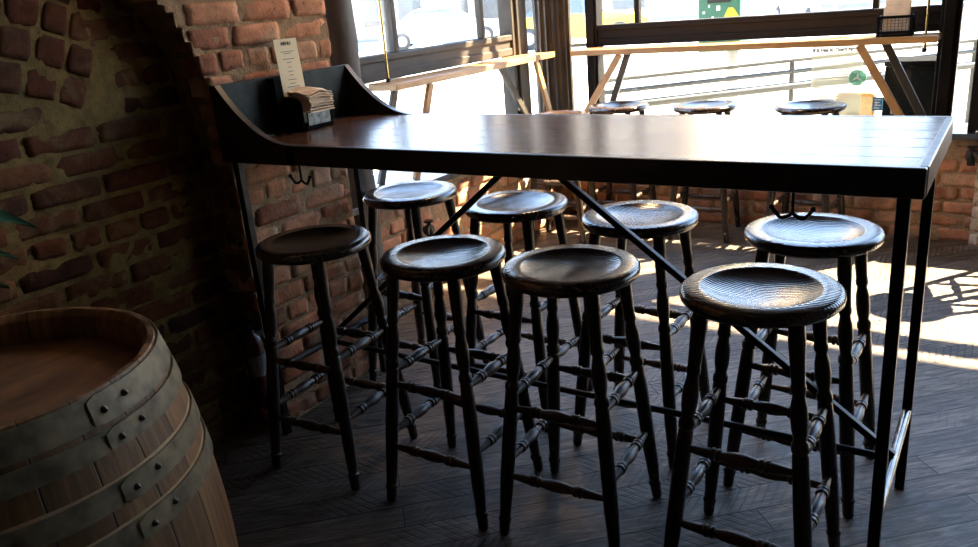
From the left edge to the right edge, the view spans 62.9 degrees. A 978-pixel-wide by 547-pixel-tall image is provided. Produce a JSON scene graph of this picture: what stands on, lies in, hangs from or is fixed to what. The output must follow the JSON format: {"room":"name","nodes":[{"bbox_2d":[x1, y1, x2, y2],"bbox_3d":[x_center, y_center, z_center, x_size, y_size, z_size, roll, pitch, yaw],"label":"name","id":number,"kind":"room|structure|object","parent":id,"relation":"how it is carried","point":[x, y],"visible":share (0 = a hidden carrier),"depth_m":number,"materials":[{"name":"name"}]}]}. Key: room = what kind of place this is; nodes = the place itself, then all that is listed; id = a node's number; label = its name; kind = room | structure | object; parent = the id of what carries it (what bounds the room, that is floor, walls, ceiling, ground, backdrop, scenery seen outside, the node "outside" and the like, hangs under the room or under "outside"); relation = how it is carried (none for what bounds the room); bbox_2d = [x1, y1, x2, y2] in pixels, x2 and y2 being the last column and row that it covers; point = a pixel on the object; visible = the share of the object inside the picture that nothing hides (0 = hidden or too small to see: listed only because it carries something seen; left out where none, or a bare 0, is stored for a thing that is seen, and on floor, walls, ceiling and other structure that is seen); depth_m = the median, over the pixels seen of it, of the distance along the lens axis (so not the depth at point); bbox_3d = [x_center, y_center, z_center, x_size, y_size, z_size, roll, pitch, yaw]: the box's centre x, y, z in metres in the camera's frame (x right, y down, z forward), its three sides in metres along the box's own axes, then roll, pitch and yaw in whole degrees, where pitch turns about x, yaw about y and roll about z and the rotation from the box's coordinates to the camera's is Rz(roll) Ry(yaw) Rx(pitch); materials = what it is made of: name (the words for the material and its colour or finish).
{"room":"pub","nodes":[
{"label":"pub","id":0,"kind":"room"},
{"bbox_2d":[0,0,253,443],"bbox_3d":[-1.554,-0.051,1.896,0.114,1.950,2.266,7,22,32],"label":"wall","id":1,"kind":"structure","parent":0,"point":[100,147],"depth_m":2.40,"materials":[{"name":"red brick"}]},
{"bbox_2d":[127,0,368,427],"bbox_3d":[-2.193,-0.810,0.943,0.635,4.100,4.830,7,22,32],"label":"wall","id":2,"kind":"structure","parent":0,"point":[229,41],"depth_m":2.76,"materials":[{"name":"red brick"}]},
{"bbox_2d":[200,140,268,423],"bbox_3d":[-0.872,0.053,2.815,0.155,1.050,0.049,7,22,32],"label":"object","id":3,"kind":"structure","parent":2,"relation":"attached to","point":[219,178],"depth_m":2.74,"materials":[{"name":"black wood"}]},
{"bbox_2d":[237,319,266,397],"bbox_3d":[-0.811,0.276,2.748,0.086,0.283,0.143,-9,19,-13],"label":"fire extinguisher","id":4,"kind":"object","parent":2,"relation":"attached to","point":[252,345],"visible":0.89,"depth_m":2.70,"materials":[{"name":"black metal"}]},
{"bbox_2d":[319,18,364,300],"bbox_3d":[-0.838,-1.553,2.775,0.450,4.100,0.054,7,22,32],"label":"wall","id":5,"kind":"structure","parent":0,"point":[346,191],"depth_m":3.07,"materials":[{"name":"red brick"}]},
{"bbox_2d":[379,175,572,307],"bbox_3d":[-0.153,-0.297,4.435,0.112,0.550,2.510,7,22,32],"label":"wall","id":6,"kind":"structure","parent":0,"point":[393,228],"depth_m":4.35,"materials":[{"name":"red brick"}]},
{"bbox_2d":[422,219,434,236],"bbox_3d":[-0.316,-0.223,4.034,0.088,0.095,0.060,7,22,32],"label":"valve","id":7,"kind":"object","parent":6,"relation":"attached to","point":[428,229],"visible":0.73,"depth_m":4.01,"materials":[{"name":"black metal"}]},
{"bbox_2d":[213,212,977,546],"bbox_3d":[0.638,1.016,1.406,5.400,0.100,7.650,7,22,32],"label":"floor","id":8,"kind":"structure","parent":0,"point":[310,500],"depth_m":2.60,"materials":[{"name":"grey wood"}]},
{"bbox_2d":[0,210,35,288],"bbox_3d":[-1.244,0.308,1.579,0.500,1.426,0.645,7,22,32],"label":"potted plant","id":9,"kind":"object","parent":8,"relation":"on","point":[5,216],"visible":1,"depth_m":1.58,"materials":[{"name":"green plant"}]},
{"bbox_2d":[0,307,237,546],"bbox_3d":[-0.825,0.584,1.481,0.692,0.902,0.692,7,22,32],"label":"barrel","id":10,"kind":"object","parent":8,"relation":"on","point":[104,442],"visible":1,"depth_m":1.30,"materials":[{"name":"wood"}]},
{"bbox_2d":[255,224,417,490],"bbox_3d":[-0.514,0.250,2.602,0.361,0.762,0.361,6,22,28],"label":"bar stool","id":11,"kind":"object","parent":8,"relation":"on","point":[315,245],"visible":0.98,"depth_m":2.52,"materials":[{"name":"brown wood"}]},
{"bbox_2d":[324,0,387,315],"bbox_3d":[-0.715,-1.709,3.201,0.200,4.100,0.200,7,22,32],"label":"post","id":12,"kind":"object","parent":8,"relation":"on","point":[339,15],"visible":0.25,"depth_m":3.39,"materials":[{"name":"grey metal"}]},
{"bbox_2d":[363,180,488,389],"bbox_3d":[-0.270,0.044,3.143,0.361,0.762,0.361,7,22,32],"label":"bar stool","id":13,"kind":"object","parent":8,"relation":"on","point":[410,196],"visible":0.5,"depth_m":3.05,"materials":[{"name":"brown wood"}]},
{"bbox_2d":[380,234,542,530],"bbox_3d":[-0.100,0.297,2.363,0.361,0.762,0.361,7,22,31],"label":"bar stool","id":14,"kind":"object","parent":8,"relation":"on","point":[439,259],"visible":0.92,"depth_m":2.28,"materials":[{"name":"brown wood"}]},
{"bbox_2d":[465,189,592,431],"bbox_3d":[0.121,0.112,2.849,0.361,0.762,0.361,7,22,32],"label":"bar stool","id":15,"kind":"object","parent":8,"relation":"on","point":[527,206],"visible":0.59,"depth_m":2.76,"materials":[{"name":"brown wood"}]},
{"bbox_2d":[532,0,574,112],"bbox_3d":[0.345,-2.404,4.967,0.312,4.100,0.312,7,22,32],"label":"fluted column","id":16,"kind":"structure","parent":8,"relation":"on","point":[551,18],"depth_m":5.20,"materials":[{"name":"brown wood"}]},
{"bbox_2d":[530,110,597,243],"bbox_3d":[0.434,-0.561,4.738,0.361,0.762,0.361,3,20,23],"label":"bar stool","id":17,"kind":"object","parent":8,"relation":"on","point":[580,206],"visible":0.23,"depth_m":4.65,"materials":[{"name":"brown wood"}]},
{"bbox_2d":[498,244,661,546],"bbox_3d":[0.238,0.333,2.173,0.361,0.762,0.361,6,22,29],"label":"bar stool","id":18,"kind":"object","parent":8,"relation":"on","point":[589,271],"visible":1,"depth_m":2.10,"materials":[{"name":"brown wood"}]},
{"bbox_2d":[209,64,953,546],"bbox_3d":[0.180,0.014,2.385,1.980,1.232,0.614,7,22,32],"label":"table","id":19,"kind":"object","parent":8,"relation":"on","point":[901,158],"visible":0.91,"depth_m":2.05,"materials":[{"name":"black paint"}]},
{"bbox_2d":[266,77,288,131],"bbox_3d":[-0.700,-0.557,2.646,0.038,0.175,0.033,7,22,32],"label":"card stand","id":20,"kind":"object","parent":19,"relation":"on","point":[274,86],"visible":1,"depth_m":2.63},
{"bbox_2d":[281,74,333,130],"bbox_3d":[-0.621,-0.578,2.694,0.115,0.170,0.134,7,22,32],"label":"napkin holder","id":21,"kind":"object","parent":19,"relation":"on","point":[294,109],"visible":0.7,"depth_m":2.66,"materials":[{"name":"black metal"}]},
{"bbox_2d":[273,38,307,122],"bbox_3d":[-0.659,-0.644,2.687,0.021,0.279,0.092,11,24,38],"label":"menu card","id":22,"kind":"object","parent":21,"relation":"in","point":[286,50],"visible":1,"depth_m":2.67,"materials":[{"name":"beige paper"}]},
{"bbox_2d":[287,86,331,95],"bbox_3d":[-0.598,-0.611,2.665,0.097,0.025,0.108,9,23,35],"label":"paper napkin","id":23,"kind":"object","parent":21,"relation":"in","point":[304,91],"visible":1,"depth_m":2.64,"materials":[{"name":"brown paper"}]},
{"bbox_2d":[287,90,332,98],"bbox_3d":[-0.598,-0.604,2.668,0.103,0.025,0.110,7,22,32],"label":"paper napkin","id":24,"kind":"object","parent":21,"relation":"in","point":[319,91],"visible":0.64,"depth_m":2.64,"materials":[{"name":"brown paper"}]},
{"bbox_2d":[303,107,334,112],"bbox_3d":[-0.594,-0.551,2.686,0.108,0.007,0.113,7,22,32],"label":"paper napkin","id":25,"kind":"object","parent":21,"relation":"in","point":[325,108],"visible":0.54,"depth_m":2.66,"materials":[{"name":"beige paper"}]},
{"bbox_2d":[303,104,333,110],"bbox_3d":[-0.594,-0.558,2.683,0.104,0.009,0.113,7,22,32],"label":"paper napkin","id":26,"kind":"object","parent":25,"relation":"on","point":[326,105],"visible":0.55,"depth_m":2.65,"materials":[{"name":"beige paper"}]},
{"bbox_2d":[302,102,332,108],"bbox_3d":[-0.595,-0.566,2.681,0.097,0.011,0.109,7,22,32],"label":"paper napkin","id":27,"kind":"object","parent":26,"relation":"on","point":[322,103],"visible":0.57,"depth_m":2.64,"materials":[{"name":"beige paper"}]},
{"bbox_2d":[302,100,333,105],"bbox_3d":[-0.595,-0.574,2.678,0.106,0.013,0.111,7,22,32],"label":"paper napkin","id":28,"kind":"object","parent":27,"relation":"on","point":[321,101],"visible":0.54,"depth_m":2.63,"materials":[{"name":"brown paper"}]},
{"bbox_2d":[300,98,332,103],"bbox_3d":[-0.596,-0.582,2.675,0.103,0.015,0.111,7,22,32],"label":"paper napkin","id":29,"kind":"object","parent":28,"relation":"on","point":[319,99],"visible":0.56,"depth_m":2.64,"materials":[{"name":"brown paper"}]},
{"bbox_2d":[298,96,332,102],"bbox_3d":[-0.597,-0.589,2.673,0.097,0.020,0.109,7,22,32],"label":"paper napkin","id":30,"kind":"object","parent":29,"relation":"on","point":[320,96],"visible":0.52,"depth_m":2.64,"materials":[{"name":"brown paper"}]},
{"bbox_2d":[288,93,332,100],"bbox_3d":[-0.597,-0.596,2.671,0.106,0.023,0.108,9,23,35],"label":"paper napkin","id":31,"kind":"object","parent":30,"relation":"on","point":[320,94],"visible":0.52,"depth_m":2.64,"materials":[{"name":"brown paper"}]},
{"bbox_2d":[585,100,656,230],"bbox_3d":[0.809,-0.658,4.927,0.361,0.762,0.361,7,22,32],"label":"bar stool","id":32,"kind":"object","parent":8,"relation":"on","point":[623,106],"visible":0.35,"depth_m":4.86,"materials":[{"name":"brown wood"}]},
{"bbox_2d":[573,200,709,469],"bbox_3d":[0.491,0.175,2.571,0.361,0.762,0.361,7,22,32],"label":"bar stool","id":33,"kind":"object","parent":8,"relation":"on","point":[656,220],"visible":0.6,"depth_m":2.47,"materials":[{"name":"brown wood"}]},
{"bbox_2d":[666,100,740,242],"bbox_3d":[1.251,-0.600,4.648,0.361,0.762,0.361,5,21,27],"label":"bar stool","id":34,"kind":"object","parent":8,"relation":"on","point":[717,107],"visible":0.43,"depth_m":4.57,"materials":[{"name":"brown wood"}]},
{"bbox_2d":[663,263,846,546],"bbox_3d":[0.639,0.387,1.914,0.361,0.762,0.361,7,22,32],"label":"bar stool","id":35,"kind":"object","parent":8,"relation":"on","point":[748,295],"visible":1,"depth_m":1.84,"materials":[{"name":"brown wood"}]},
{"bbox_2d":[723,212,884,518],"bbox_3d":[0.907,0.237,2.287,0.361,0.762,0.361,8,23,33],"label":"bar stool","id":36,"kind":"object","parent":8,"relation":"on","point":[841,237],"visible":0.69,"depth_m":2.20,"materials":[{"name":"brown wood"}]},
{"bbox_2d":[765,100,846,216],"bbox_3d":[1.723,-0.534,4.338,0.361,0.762,0.361,9,23,36],"label":"bar stool","id":37,"kind":"object","parent":8,"relation":"on","point":[798,107],"visible":0.41,"depth_m":4.28,"materials":[{"name":"brown wood"}]},
{"bbox_2d":[572,140,977,241],"bbox_3d":[2.677,-0.419,4.086,5.000,0.550,0.117,7,22,32],"label":"wall","id":38,"kind":"structure","parent":0,"point":[955,180],"depth_m":4.39,"materials":[{"name":"red brick"}]},
{"bbox_2d":[969,169,977,245],"bbox_3d":[2.507,-0.419,4.096,0.045,0.570,0.070,7,22,32],"label":"wall","id":39,"kind":"structure","parent":0,"point":[972,239],"depth_m":4.12,"materials":[{"name":"brick"}]},
{"bbox_2d":[965,146,977,165],"bbox_3d":[2.451,-0.600,4.059,0.060,0.095,0.089,7,22,32],"label":"valve","id":40,"kind":"object","parent":39,"relation":"attached to","point":[971,156],"visible":1,"depth_m":4.04,"materials":[{"name":"black metal"}]},
{"bbox_3d":[0.360,-2.975,0.094,5.550,0.120,7.800,7,22,32],"label":"ceiling","id":41,"kind":"structure","parent":0,"visible":0},
{"bbox_2d":[378,0,390,82],"bbox_3d":[-0.614,-2.365,3.432,0.022,3.029,0.026,7,22,32],"label":"hanging rod","id":42,"kind":"object","parent":41,"relation":"hanging from","point":[388,79],"visible":1,"depth_m":3.85,"materials":[{"name":"gold metal"}]},
{"bbox_2d":[922,0,929,51],"bbox_3d":[2.075,-2.587,3.542,0.022,3.114,0.026,7,22,32],"label":"hanging rod","id":43,"kind":"object","parent":41,"relation":"hanging from","point":[924,49],"visible":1,"depth_m":4.00,"materials":[{"name":"gold metal"}]},
{"bbox_3d":[2.625,-0.464,4.239,5.400,0.545,0.250,7,22,32],"label":"wall","id":44,"kind":"structure","parent":0,"visible":0},
{"bbox_2d":[584,0,964,115],"bbox_3d":[1.442,-2.473,4.277,2.100,3.340,0.133,7,22,32],"label":"window","id":45,"kind":"structure","parent":44,"relation":"in","point":[946,18],"depth_m":4.52,"materials":[{"name":"brown paint"}]},
{"bbox_2d":[810,46,862,114],"bbox_3d":[1.947,-1.079,4.481,0.270,0.378,0.003,7,22,32],"label":"notice","id":46,"kind":"object","parent":45,"relation":"attached to","point":[832,67],"visible":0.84,"depth_m":4.47,"materials":[{"name":"grey paper"}]},
{"bbox_2d":[849,70,865,85],"bbox_3d":[2.033,-1.080,4.412,0.088,0.088,0.005,7,22,32],"label":"round sticker","id":47,"kind":"object","parent":45,"relation":"attached to","point":[856,77],"visible":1,"depth_m":4.41,"materials":[{"name":"teal"}]},
{"bbox_2d":[872,97,882,110],"bbox_3d":[2.137,-0.933,4.401,0.050,0.073,0.004,7,22,32],"label":"sticker","id":48,"kind":"object","parent":45,"relation":"attached to","point":[877,102],"visible":1,"depth_m":4.40,"materials":[{"name":"blue paper"}]},
{"bbox_2d":[952,123,977,139],"bbox_3d":[2.568,-0.735,4.141,5.450,0.032,0.335,7,22,32],"label":"trim","id":49,"kind":"structure","parent":44,"relation":"on","point":[960,132],"depth_m":4.08,"materials":[{"name":"stone"}]},
{"bbox_2d":[570,32,940,115],"bbox_3d":[1.428,-1.074,4.621,2.023,0.502,0.205,7,22,32],"label":"wooden table","id":50,"kind":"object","parent":49,"relation":"on","point":[860,42],"depth_m":4.29,"materials":[{"name":"brown wood"}]},
{"bbox_2d":[876,14,915,36],"bbox_3d":[2.075,-1.264,4.079,0.166,0.102,0.090,7,22,32],"label":"rack","id":51,"kind":"object","parent":50,"relation":"on","point":[880,23],"visible":1,"depth_m":4.05,"materials":[{"name":"black metal"}]},
{"bbox_2d":[882,6,909,34],"bbox_3d":[2.067,-1.285,4.061,0.118,0.136,0.010,7,22,32],"label":"booklet","id":52,"kind":"object","parent":51,"relation":"in","point":[896,10],"visible":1,"depth_m":4.05,"materials":[{"name":"beige paper"}]},
{"bbox_2d":[886,0,910,29],"bbox_3d":[2.077,-1.305,4.069,0.114,0.166,0.010,7,22,32],"label":"booklet","id":53,"kind":"object","parent":51,"relation":"in","point":[890,3],"visible":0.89,"depth_m":4.04,"materials":[{"name":"beige paper"}]},
{"bbox_2d":[967,38,977,132],"bbox_3d":[2.403,-2.412,3.579,0.100,3.520,0.260,7,22,32],"label":"trim","id":54,"kind":"structure","parent":44,"relation":"attached to","point":[972,127],"depth_m":4.01,"materials":[{"name":"brown paint"}]},
{"bbox_3d":[-0.196,-0.349,4.604,0.300,0.545,2.780,7,22,32],"label":"wall","id":55,"kind":"structure","parent":0,"visible":0},
{"bbox_2d":[353,171,459,215],"bbox_3d":[-0.288,-0.579,4.396,0.415,0.032,2.440,7,22,32],"label":"trim","id":56,"kind":"structure","parent":55,"relation":"on","point":[392,177],"depth_m":4.13,"materials":[{"name":"stone"}]},
{"bbox_2d":[368,52,554,184],"bbox_3d":[-0.078,-0.921,4.549,0.180,0.503,1.654,7,22,32],"label":"countertop","id":57,"kind":"structure","parent":56,"relation":"on","point":[427,79],"depth_m":4.30,"materials":[{"name":"brown wood"}]},
{"bbox_2d":[359,0,531,113],"bbox_3d":[-0.484,-2.181,3.901,0.133,3.340,2.240,7,22,32],"label":"window","id":58,"kind":"structure","parent":55,"relation":"in","point":[511,40],"depth_m":4.66,"materials":[{"name":"grey paint"}]},
{"label":"outside","id":59,"kind":"structure","parent":0,"visible":0},
{"bbox_2d":[357,0,977,42],"bbox_3d":[5.489,-1.715,8.319,120.000,0.150,80.000,7,22,32],"label":"pavement","id":60,"kind":"structure","parent":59,"point":[967,3],"depth_m":33.88,"materials":[{"name":"concrete"}]},
{"bbox_2d":[351,0,468,36],"bbox_3d":[-4.452,-17.274,49.120,12.800,4.470,9.300,7,22,32],"label":"building","id":61,"kind":"structure","parent":60,"relation":"on","point":[366,12],"depth_m":45.57,"materials":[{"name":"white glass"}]},
{"bbox_2d":[467,0,698,18],"bbox_3d":[5.951,-21.877,40.145,12.800,17.270,9.300,7,22,32],"label":"building","id":62,"kind":"structure","parent":60,"relation":"on","point":[655,8],"depth_m":37.22,"materials":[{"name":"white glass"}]},
{"bbox_2d":[750,0,925,11],"bbox_3d":[19.292,-14.817,34.468,15.800,5.470,8.300,7,22,32],"label":"building","id":63,"kind":"structure","parent":60,"relation":"on","point":[755,5],"depth_m":35.47,"materials":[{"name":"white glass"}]},
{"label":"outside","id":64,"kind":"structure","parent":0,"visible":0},
{"bbox_2d":[365,62,969,174],"bbox_3d":[4.788,0.493,2.023,34.000,0.140,20.000,7,22,32],"label":"road","id":65,"kind":"structure","parent":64,"point":[471,94],"depth_m":11.80,"materials":[{"name":"grey asphalt"}]},
{"bbox_2d":[381,0,402,79],"bbox_3d":[-2.127,-6.028,15.897,0.374,4.320,0.374,7,22,32],"label":"pole","id":66,"kind":"object","parent":65,"relation":"on","point":[382,1],"visible":0.12,"depth_m":16.20,"materials":[{"name":"metal"}]},
{"bbox_2d":[699,0,749,114],"bbox_3d":[2.069,-1.861,7.060,0.360,1.488,0.312,7,22,32],"label":"sign","id":67,"kind":"object","parent":65,"relation":"on","point":[707,8],"visible":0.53,"depth_m":6.85,"materials":[{"name":"green paint"}]},
{"bbox_2d":[605,37,977,122],"bbox_3d":[4.000,-1.629,6.981,6.500,0.791,0.068,-9,19,-11],"label":"ramp railing","id":68,"kind":"object","parent":65,"relation":"on","point":[792,85],"visible":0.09,"depth_m":6.50,"materials":[{"name":"white metal"}]},
{"bbox_2d":[847,92,876,115],"bbox_3d":[2.370,-0.823,5.136,0.380,0.724,0.414,7,22,32],"label":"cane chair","id":69,"kind":"object","parent":65,"relation":"on","point":[866,100],"visible":0.17,"depth_m":4.85,"materials":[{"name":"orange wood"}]},
{"bbox_2d":[882,55,936,115],"bbox_3d":[2.436,-0.774,4.658,0.270,0.930,0.293,7,22,32],"label":"litter bin","id":70,"kind":"object","parent":65,"relation":"on","point":[920,70],"visible":0.28,"depth_m":4.43,"materials":[{"name":"black metal"}]},
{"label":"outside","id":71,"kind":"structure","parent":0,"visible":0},
{"bbox_2d":[358,7,977,76],"bbox_3d":[5.158,-7.343,25.443,160.000,0.230,130.000,7,22,32],"label":"road","id":72,"kind":"structure","parent":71,"point":[677,60],"depth_m":17.82,"materials":[{"name":"grey asphalt"}]},
{"bbox_2d":[379,6,498,49],"bbox_3d":[-1.773,-9.657,31.313,4.990,1.462,1.840,-5,19,0],"label":"parked car","id":73,"kind":"object","parent":72,"relation":"on","point":[440,23],"visible":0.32,"depth_m":30.48,"materials":[{"name":"white paint"}]},
{"bbox_2d":[526,0,650,49],"bbox_3d":[2.771,-7.985,25.292,4.590,1.462,1.840,0,19,13],"label":"parked car","id":74,"kind":"object","parent":72,"relation":"on","point":[577,7],"visible":0.38,"depth_m":24.44,"materials":[{"name":"yellow paint"}]},
{"bbox_2d":[771,0,886,13],"bbox_3d":[10.177,-8.444,24.110,2.040,1.900,5.090,-3,19,6],"label":"van","id":75,"kind":"object","parent":72,"relation":"on","point":[778,6],"visible":0.42,"depth_m":21.98,"materials":[{"name":"white paint"}]},
{"bbox_2d":[838,2,871,9],"bbox_3d":[10.002,-7.316,21.846,0.900,0.140,0.020,-3,19,6],"label":"window","id":76,"kind":"structure","parent":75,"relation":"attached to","point":[841,5],"depth_m":21.85,"materials":[{"name":"glass"}]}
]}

